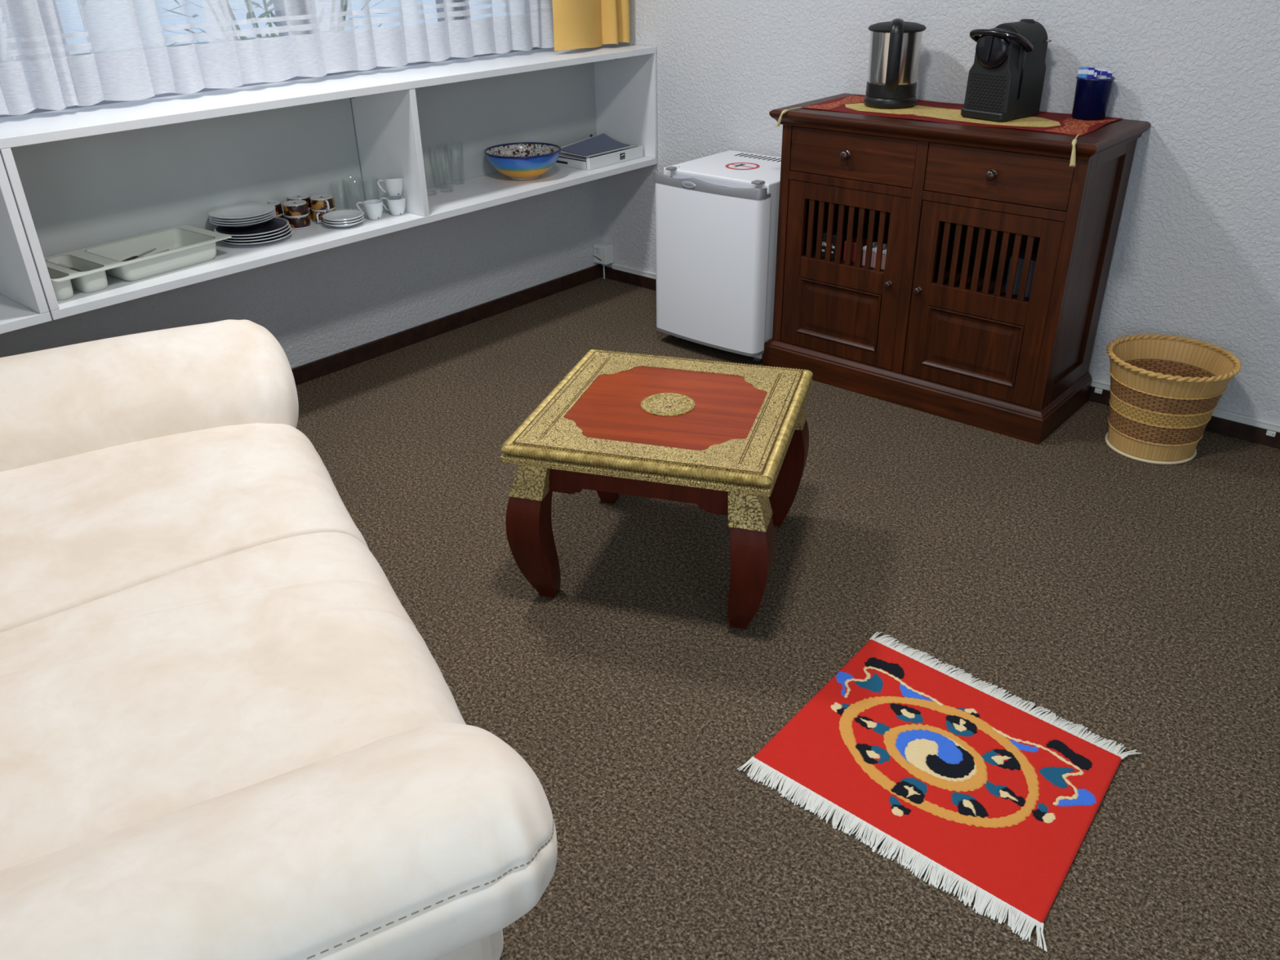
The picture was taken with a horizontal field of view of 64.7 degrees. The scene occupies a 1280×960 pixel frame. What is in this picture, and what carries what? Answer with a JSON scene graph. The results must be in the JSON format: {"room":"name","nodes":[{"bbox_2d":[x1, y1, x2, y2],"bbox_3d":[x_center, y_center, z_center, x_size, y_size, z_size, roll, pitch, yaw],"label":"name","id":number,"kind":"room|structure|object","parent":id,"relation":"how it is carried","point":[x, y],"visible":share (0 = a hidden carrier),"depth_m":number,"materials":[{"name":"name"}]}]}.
{"room":"living room","nodes":[
{"label":"living room","id":0,"kind":"room"},
{"bbox_2d":[0,178,601,368],"bbox_3d":[-1.923,-1.296,2.797,0.300,2.750,4.900,22,36,35],"label":"wall","id":1,"kind":"structure","parent":0,"point":[317,305],"depth_m":3.98,"materials":[{"name":"white paint"}]},
{"bbox_2d":[0,154,52,333],"bbox_3d":[-2.206,-0.430,2.304,0.362,0.454,1.394,22,36,35],"label":"wall shelf","id":2,"kind":"object","parent":1,"relation":"attached to","point":[23,303],"visible":1,"depth_m":2.71,"materials":[{"name":"white wood"}]},
{"bbox_2d":[0,0,542,117],"bbox_3d":[-1.804,-1.665,2.759,0.060,1.270,4.280,22,36,35],"label":"window","id":3,"kind":"structure","parent":1,"relation":"in","point":[278,5],"depth_m":3.53,"materials":[{"name":"grey"}]},
{"bbox_2d":[0,0,554,115],"bbox_3d":[-1.185,-1.850,3.028,0.066,1.225,2.882,22,36,35],"label":"sheer curtain","id":4,"kind":"object","parent":1,"relation":"hanging from","point":[128,59],"visible":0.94,"depth_m":3.11,"materials":[{"name":"white fabric"}]},
{"bbox_2d":[0,53,657,319],"bbox_3d":[-0.906,-1.172,3.616,0.362,0.454,2.579,22,36,35],"label":"wall shelf","id":5,"kind":"object","parent":1,"relation":"attached to","point":[81,193],"visible":0.63,"depth_m":3.52,"materials":[{"name":"white wood"}]},
{"bbox_2d":[44,224,231,300],"bbox_3d":[-1.548,-0.663,3.057,0.268,0.064,0.554,19,34,32],"label":"tray","id":6,"kind":"object","parent":5,"relation":"on","point":[187,245],"visible":0.77,"depth_m":3.04,"materials":[{"name":"grey plastic"}]},
{"bbox_2d":[56,263,83,271],"bbox_3d":[-1.671,-0.619,2.966,0.165,0.012,0.017,19,35,32],"label":"knife","id":7,"kind":"object","parent":6,"relation":"in","point":[61,264],"visible":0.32,"depth_m":2.98,"materials":[{"name":"grey metal"}]},
{"bbox_2d":[121,248,155,261],"bbox_3d":[-1.517,-0.671,3.044,0.017,0.012,0.165,10,31,19],"label":"knife","id":8,"kind":"object","parent":6,"relation":"in","point":[153,249],"visible":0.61,"depth_m":3.05,"materials":[{"name":"grey metal"}]},
{"bbox_2d":[220,229,293,244],"bbox_3d":[-1.278,-0.811,3.365,0.236,0.018,0.236,22,36,35],"label":"dinner plate","id":9,"kind":"object","parent":5,"relation":"on","point":[290,233],"visible":0.35,"depth_m":3.30,"materials":[{"name":"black ceramic"}]},
{"bbox_2d":[223,226,291,241],"bbox_3d":[-1.279,-0.818,3.357,0.236,0.018,0.236,22,36,35],"label":"dinner plate","id":10,"kind":"object","parent":9,"relation":"on","point":[289,229],"visible":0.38,"depth_m":3.30,"materials":[{"name":"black ceramic"}]},
{"bbox_2d":[230,223,290,239],"bbox_3d":[-1.280,-0.825,3.348,0.236,0.018,0.236,22,36,35],"label":"dinner plate","id":11,"kind":"object","parent":10,"relation":"on","point":[287,227],"visible":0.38,"depth_m":3.29,"materials":[{"name":"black ceramic"}]},
{"bbox_2d":[213,217,288,235],"bbox_3d":[-1.282,-0.832,3.339,0.236,0.018,0.236,22,36,35],"label":"dinner plate","id":12,"kind":"object","parent":11,"relation":"on","point":[276,224],"visible":0.77,"depth_m":3.33,"materials":[{"name":"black ceramic"}]},
{"bbox_2d":[208,213,275,226],"bbox_3d":[-1.320,-0.865,3.361,0.210,0.018,0.210,22,36,35],"label":"plate","id":13,"kind":"object","parent":12,"relation":"on","point":[273,216],"visible":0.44,"depth_m":3.31,"materials":[{"name":"white ceramic"}]},
{"bbox_2d":[208,211,275,224],"bbox_3d":[-1.319,-0.872,3.356,0.210,0.018,0.210,22,36,35],"label":"plate","id":14,"kind":"object","parent":13,"relation":"on","point":[274,212],"visible":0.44,"depth_m":3.30,"materials":[{"name":"white ceramic"}]},
{"bbox_2d":[208,208,275,222],"bbox_3d":[-1.317,-0.879,3.351,0.210,0.018,0.210,22,36,35],"label":"plate","id":15,"kind":"object","parent":14,"relation":"on","point":[273,211],"visible":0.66,"depth_m":3.30,"materials":[{"name":"white ceramic"}]},
{"bbox_2d":[208,202,275,219],"bbox_3d":[-1.316,-0.886,3.345,0.210,0.018,0.210,22,36,35],"label":"plate","id":16,"kind":"object","parent":15,"relation":"on","point":[243,211],"visible":0.99,"depth_m":3.37,"materials":[{"name":"white ceramic"}]},
{"bbox_2d":[284,214,311,229],"bbox_3d":[-1.189,-0.902,3.507,0.083,0.040,0.093,-18,33,-29],"label":"coffee mug","id":17,"kind":"object","parent":5,"relation":"on","point":[301,222],"visible":0.66,"depth_m":3.47,"materials":[{"name":"brown ceramic"}]},
{"bbox_2d":[283,200,309,217],"bbox_3d":[-1.192,-0.937,3.485,0.093,0.040,0.083,7,30,15],"label":"coffee mug","id":18,"kind":"object","parent":17,"relation":"on","point":[294,208],"visible":1,"depth_m":3.46,"materials":[{"name":"brown ceramic"}]},
{"bbox_2d":[308,208,312,220],"bbox_3d":[-1.202,-0.949,3.593,0.083,0.040,0.093,0,29,1],"label":"coffee mug","id":19,"kind":"object","parent":5,"relation":"on","point":[309,209],"visible":0.12,"depth_m":3.57,"materials":[{"name":"brown ceramic"}]},
{"bbox_2d":[287,193,311,208],"bbox_3d":[-1.200,-0.985,3.572,0.083,0.040,0.093,19,35,33],"label":"coffee mug","id":20,"kind":"object","parent":19,"relation":"on","point":[304,197],"visible":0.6,"depth_m":3.55,"materials":[{"name":"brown ceramic"}]},
{"bbox_2d":[311,208,335,222],"bbox_3d":[-1.115,-0.938,3.570,0.083,0.040,0.093,-18,33,-28],"label":"coffee mug","id":21,"kind":"object","parent":5,"relation":"on","point":[317,215],"visible":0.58,"depth_m":3.54,"materials":[{"name":"brown ceramic"}]},
{"bbox_2d":[310,194,335,211],"bbox_3d":[-1.113,-0.975,3.552,0.093,0.040,0.083,7,30,15],"label":"coffee mug","id":22,"kind":"object","parent":21,"relation":"on","point":[320,202],"visible":1,"depth_m":3.53,"materials":[{"name":"brown ceramic"}]},
{"bbox_2d":[0,44,656,149],"bbox_3d":[-1.373,-1.118,3.034,0.363,0.025,3.997,22,36,35],"label":"windowsill","id":23,"kind":"structure","parent":5,"relation":"on","point":[17,131],"depth_m":3.17,"materials":[{"name":"white wood"}]},
{"bbox_2d":[323,217,364,227],"bbox_3d":[-1.030,-0.896,3.514,0.140,0.018,0.140,22,36,35],"label":"saucer","id":24,"kind":"object","parent":5,"relation":"on","point":[362,219],"visible":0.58,"depth_m":3.48,"materials":[{"name":"white ceramic"}]},
{"bbox_2d":[322,215,364,224],"bbox_3d":[-1.030,-0.904,3.510,0.140,0.018,0.140,22,36,35],"label":"saucer","id":25,"kind":"object","parent":24,"relation":"on","point":[362,216],"visible":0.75,"depth_m":3.47,"materials":[{"name":"white ceramic"}]},
{"bbox_2d":[321,209,363,222],"bbox_3d":[-1.030,-0.912,3.506,0.140,0.018,0.140,22,36,35],"label":"saucer","id":26,"kind":"object","parent":25,"relation":"on","point":[342,215],"visible":0.99,"depth_m":3.52,"materials":[{"name":"white ceramic"}]},
{"bbox_2d":[355,199,382,219],"bbox_3d":[-0.950,-0.955,3.575,0.087,0.058,0.070,-16,32,-25],"label":"espresso cup","id":27,"kind":"object","parent":5,"relation":"on","point":[373,208],"visible":0.98,"depth_m":3.56,"materials":[{"name":"ceramic"}]},
{"bbox_2d":[379,195,405,215],"bbox_3d":[-0.880,-0.988,3.633,0.087,0.058,0.070,23,37,37],"label":"espresso cup","id":28,"kind":"object","parent":5,"relation":"on","point":[396,204],"visible":0.94,"depth_m":3.61,"materials":[{"name":"ceramic"}]},
{"bbox_2d":[377,177,403,195],"bbox_3d":[-0.886,-1.048,3.611,0.087,0.068,0.070,-17,32,-26],"label":"espresso cup","id":29,"kind":"object","parent":28,"relation":"on","point":[394,187],"visible":1,"depth_m":3.59,"materials":[{"name":"ceramic"}]},
{"bbox_2d":[484,142,561,180],"bbox_3d":[-0.475,-1.292,4.122,0.313,0.111,0.313,22,36,35],"label":"ceramic bowl","id":30,"kind":"object","parent":5,"relation":"on","point":[521,161],"visible":1,"depth_m":4.06,"materials":[{"name":"blue ceramic"}]},
{"bbox_2d":[554,142,644,170],"bbox_3d":[-0.193,-1.425,4.422,0.250,0.047,0.354,22,36,35],"label":"paper tray","id":31,"kind":"object","parent":5,"relation":"on","point":[637,152],"visible":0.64,"depth_m":4.32,"materials":[{"name":"white plastic"}]},
{"bbox_2d":[559,147,632,161],"bbox_3d":[-0.194,-1.427,4.422,0.216,0.040,0.322,22,36,35],"label":"paper stack","id":32,"kind":"object","parent":31,"relation":"in","point":[567,156],"visible":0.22,"depth_m":4.36,"materials":[{"name":"white paper"}]},
{"bbox_2d":[560,133,635,157],"bbox_3d":[-0.197,-1.459,4.401,0.207,0.031,0.310,22,36,35],"label":"paper sheet","id":33,"kind":"object","parent":32,"relation":"on","point":[630,145],"visible":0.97,"depth_m":4.35,"materials":[{"name":"white"}]},
{"bbox_2d":[561,133,630,155],"bbox_3d":[-0.195,-1.462,4.397,0.162,0.035,0.290,22,36,35],"label":"paper sheet","id":34,"kind":"object","parent":33,"relation":"on","point":[601,143],"visible":0.99,"depth_m":4.41,"materials":[{"name":"blue paper"}]},
{"bbox_3d":[-1.282,-0.906,3.517,0.083,0.040,0.106,-10,30,-15],"label":"coffee mug","id":35,"kind":"object","parent":5,"relation":"on","visible":0},
{"bbox_2d":[260,200,283,216],"bbox_3d":[-1.284,-0.937,3.487,0.093,0.040,0.083,-4,29,-5],"label":"coffee mug","id":36,"kind":"object","parent":35,"relation":"on","point":[278,210],"visible":0.41,"depth_m":3.48,"materials":[{"name":"brown ceramic"}]},
{"bbox_2d":[291,263,601,385],"bbox_3d":[-1.788,-0.113,3.322,0.014,0.066,4.886,22,36,35],"label":"baseboard","id":37,"kind":"structure","parent":1,"relation":"attached to","point":[306,372],"depth_m":4.25,"materials":[{"name":"brown wood"}]},
{"bbox_2d":[551,0,630,51],"bbox_3d":[-0.197,-2.323,3.866,0.076,1.231,0.449,22,36,35],"label":"curtain","id":38,"kind":"object","parent":1,"relation":"hanging from","point":[577,24],"visible":1,"depth_m":4.08,"materials":[{"name":"fabric"}]},
{"bbox_2d":[295,276,1279,959],"bbox_3d":[-0.009,0.639,2.010,4.720,0.050,4.920,22,36,35],"label":"floor","id":39,"kind":"structure","parent":0,"point":[1135,603],"depth_m":2.43,"materials":[{"name":"carpet"}]},
{"bbox_2d":[0,319,557,959],"bbox_3d":[-1.026,0.244,1.873,1.108,0.807,2.121,-15,32,-24],"label":"sofa","id":40,"kind":"object","parent":39,"relation":"on","point":[227,733],"visible":1,"depth_m":1.59,"materials":[{"name":"beige leather"}]},
{"bbox_2d":[0,422,466,870],"bbox_3d":[-0.937,0.331,1.973,0.911,0.327,1.480,-15,32,-24],"label":"seat cushion","id":41,"kind":"object","parent":40,"relation":"on","point":[191,614],"depth_m":1.77,"materials":[{"name":"beige leather"}]},
{"bbox_2d":[500,349,813,629],"bbox_3d":[0.073,0.007,2.638,0.642,0.453,0.649,7,30,15],"label":"side table","id":42,"kind":"object","parent":39,"relation":"on","point":[731,439],"visible":1,"depth_m":2.42,"materials":[{"name":"red wood"}]},
{"bbox_2d":[654,150,781,360],"bbox_3d":[0.398,-0.888,4.006,0.504,0.699,0.518,22,36,35],"label":"mini fridge","id":43,"kind":"object","parent":39,"relation":"on","point":[717,215],"visible":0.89,"depth_m":3.80,"materials":[{"name":"white metal"}]},
{"bbox_2d":[737,631,1142,951],"bbox_3d":[0.623,0.570,2.051,0.644,0.010,0.605,22,36,35],"label":"rug","id":44,"kind":"object","parent":39,"relation":"on","point":[974,785],"visible":1,"depth_m":2.02,"materials":[{"name":"fabric"}]},
{"bbox_2d":[762,93,1151,444],"bbox_3d":[1.022,-0.776,3.523,1.103,0.945,0.476,22,36,35],"label":"base cabinet","id":45,"kind":"object","parent":39,"relation":"on","point":[937,331],"visible":0.98,"depth_m":3.33,"materials":[{"name":"brown wood"}]},
{"bbox_2d":[821,230,847,259],"bbox_3d":[0.697,-0.851,3.653,0.085,0.085,0.061,22,36,35],"label":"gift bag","id":46,"kind":"object","parent":45,"relation":"in","point":[824,233],"visible":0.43,"depth_m":3.63,"materials":[{"name":"black paper"}]},
{"bbox_2d":[843,237,866,263],"bbox_3d":[0.777,-0.822,3.614,0.070,0.070,0.070,22,36,35],"label":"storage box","id":47,"kind":"object","parent":45,"relation":"in","point":[854,239],"visible":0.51,"depth_m":3.59,"materials":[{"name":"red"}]},
{"bbox_2d":[862,241,887,270],"bbox_3d":[0.846,-0.788,3.553,0.098,0.067,0.088,22,36,35],"label":"storage box","id":48,"kind":"object","parent":45,"relation":"in","point":[874,244],"visible":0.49,"depth_m":3.53,"materials":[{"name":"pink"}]},
{"bbox_2d":[775,94,1123,166],"bbox_3d":[1.005,-1.163,3.302,1.019,0.071,0.488,22,36,35],"label":"table runner","id":49,"kind":"object","parent":45,"relation":"on","point":[924,110],"visible":0.77,"depth_m":3.24,"materials":[{"name":"red fabric"}]},
{"bbox_2d":[863,18,926,108],"bbox_3d":[0.841,-1.421,3.426,0.197,0.275,0.234,-19,34,-30],"label":"electric kettle","id":50,"kind":"object","parent":49,"relation":"on","point":[895,46],"visible":1,"depth_m":3.35,"materials":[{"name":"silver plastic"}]},
{"bbox_2d":[960,18,1051,121],"bbox_3d":[1.147,-1.291,3.175,0.230,0.278,0.183,-21,35,-32],"label":"coffee machine","id":51,"kind":"object","parent":49,"relation":"on","point":[1006,74],"visible":1,"depth_m":3.13,"materials":[{"name":"black plastic"}]},
{"bbox_2d":[960,106,1013,121],"bbox_3d":[1.100,-1.162,3.204,0.068,0.026,0.164,-21,35,-32],"label":"drip tray","id":52,"kind":"object","parent":51,"relation":"on","point":[993,113],"depth_m":3.16,"materials":[{"name":"black plastic"}]},
{"bbox_2d":[1071,75,1115,119],"bbox_3d":[1.415,-1.198,3.162,0.114,0.120,0.114,22,36,35],"label":"pen cup","id":53,"kind":"object","parent":49,"relation":"on","point":[1091,96],"visible":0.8,"depth_m":3.13,"materials":[{"name":"blue plastic"}]},
{"bbox_2d":[1077,66,1083,77],"bbox_3d":[1.373,-1.216,3.157,0.026,0.141,0.011,17,34,30],"label":"sachet","id":54,"kind":"object","parent":53,"relation":"in","point":[1080,69],"visible":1,"depth_m":3.13,"materials":[{"name":"blue"}]},
{"bbox_2d":[1081,66,1088,78],"bbox_3d":[1.377,-1.208,3.140,0.023,0.144,0.014,11,31,21],"label":"sachet","id":55,"kind":"object","parent":53,"relation":"in","point":[1085,71],"visible":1,"depth_m":3.11,"materials":[{"name":"blue"}]},
{"bbox_2d":[1087,67,1094,79],"bbox_3d":[1.386,-1.202,3.128,0.017,0.143,0.015,16,33,28],"label":"sachet","id":56,"kind":"object","parent":53,"relation":"in","point":[1091,71],"visible":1,"depth_m":3.10,"materials":[{"name":"blue"}]},
{"bbox_2d":[1093,69,1097,79],"bbox_3d":[1.400,-1.198,3.127,0.013,0.137,0.020,-12,31,-19],"label":"sachet","id":57,"kind":"object","parent":53,"relation":"in","point":[1095,72],"visible":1,"depth_m":3.10,"materials":[{"name":"blue paper"}]},
{"bbox_2d":[1095,67,1102,79],"bbox_3d":[1.414,-1.208,3.143,0.017,0.138,0.006,21,37,33],"label":"sachet","id":58,"kind":"object","parent":53,"relation":"in","point":[1096,68],"visible":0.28,"depth_m":3.11,"materials":[{"name":"white paper"}]},
{"bbox_2d":[1099,68,1108,79],"bbox_3d":[1.422,-1.198,3.125,0.024,0.140,0.010,7,30,14],"label":"sachet","id":59,"kind":"object","parent":53,"relation":"in","point":[1104,71],"visible":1,"depth_m":3.09,"materials":[{"name":"white paper"}]},
{"bbox_2d":[1106,70,1112,79],"bbox_3d":[1.441,-1.201,3.136,0.026,0.132,0.006,8,30,16],"label":"sachet","id":60,"kind":"object","parent":53,"relation":"in","point":[1109,73],"visible":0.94,"depth_m":3.11,"materials":[{"name":"white"}]},
{"bbox_2d":[1004,250,1037,297],"bbox_3d":[1.253,-0.660,3.249,0.110,0.120,0.090,22,36,35],"label":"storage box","id":61,"kind":"object","parent":45,"relation":"in","point":[1022,253],"visible":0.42,"depth_m":3.22,"materials":[{"name":"grey"}]},
{"bbox_2d":[1104,333,1241,464],"bbox_3d":[1.649,-0.249,3.195,0.377,0.316,0.378,14,32,25],"label":"wicker basket","id":62,"kind":"object","parent":39,"relation":"on","point":[1165,390],"visible":1,"depth_m":3.13,"materials":[{"name":"beige wicker"}]},
{"bbox_2d":[598,0,1279,423],"bbox_3d":[1.534,-1.505,3.062,5.100,2.750,0.120,22,36,35],"label":"wall","id":63,"kind":"structure","parent":0,"point":[1196,255],"depth_m":3.25,"materials":[{"name":"white paint"}]},
{"bbox_2d":[593,242,613,279],"bbox_3d":[-0.176,-1.054,4.875,0.080,0.166,0.059,22,36,35],"label":"power socket","id":64,"kind":"object","parent":63,"relation":"attached to","point":[602,252],"visible":1,"depth_m":4.83,"materials":[{"name":"white plastic"}]},
{"bbox_2d":[594,246,600,254],"bbox_3d":[-0.205,-1.098,4.836,0.040,0.035,0.002,22,36,35],"label":"outlet plate","id":65,"kind":"object","parent":64,"relation":"attached to","point":[597,249],"depth_m":4.83,"materials":[{"name":"white plastic"}]},
{"bbox_2d":[601,265,1279,448],"bbox_3d":[1.587,-0.312,3.583,4.700,0.056,0.014,22,36,35],"label":"baseboard","id":66,"kind":"structure","parent":63,"relation":"attached to","point":[1215,424],"depth_m":3.33,"materials":[{"name":"brown wood"}]},
{"bbox_2d":[612,262,1279,432],"bbox_3d":[1.617,-0.334,3.537,4.615,0.025,0.018,22,36,35],"label":"trim","id":67,"kind":"structure","parent":63,"relation":"attached to","point":[1257,422],"depth_m":3.31,"materials":[{"name":"white"}]},
{"bbox_2d":[1094,387,1102,394],"bbox_3d":[1.609,-0.312,3.544,0.026,0.017,0.007,22,36,35],"label":"clip","id":68,"kind":"object","parent":63,"relation":"attached to","point":[1096,390],"visible":1,"depth_m":3.54,"materials":[{"name":"white plastic"}]},
{"bbox_2d":[1266,430,1275,436],"bbox_3d":[2.018,-0.148,3.231,0.026,0.017,0.007,22,36,35],"label":"clip","id":69,"kind":"object","parent":63,"relation":"attached to","point":[1268,433],"visible":1,"depth_m":3.23,"materials":[{"name":"white plastic"}]},
{"label":"outside","id":70,"kind":"structure","parent":0,"visible":0},
{"bbox_2d":[71,35,279,55],"bbox_3d":[-7.557,-1.896,7.206,13.700,0.250,22.000,22,36,35],"label":"ground","id":71,"kind":"structure","parent":70,"point":[250,38],"depth_m":16.29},
{"bbox_2d":[162,0,388,46],"bbox_3d":[-1.643,-1.854,4.796,1.305,1.805,1.304,5,29,11],"label":"shrub","id":72,"kind":"object","parent":71,"relation":"on","point":[250,14],"visible":0.11,"depth_m":4.63,"materials":[{"name":"green plant"}]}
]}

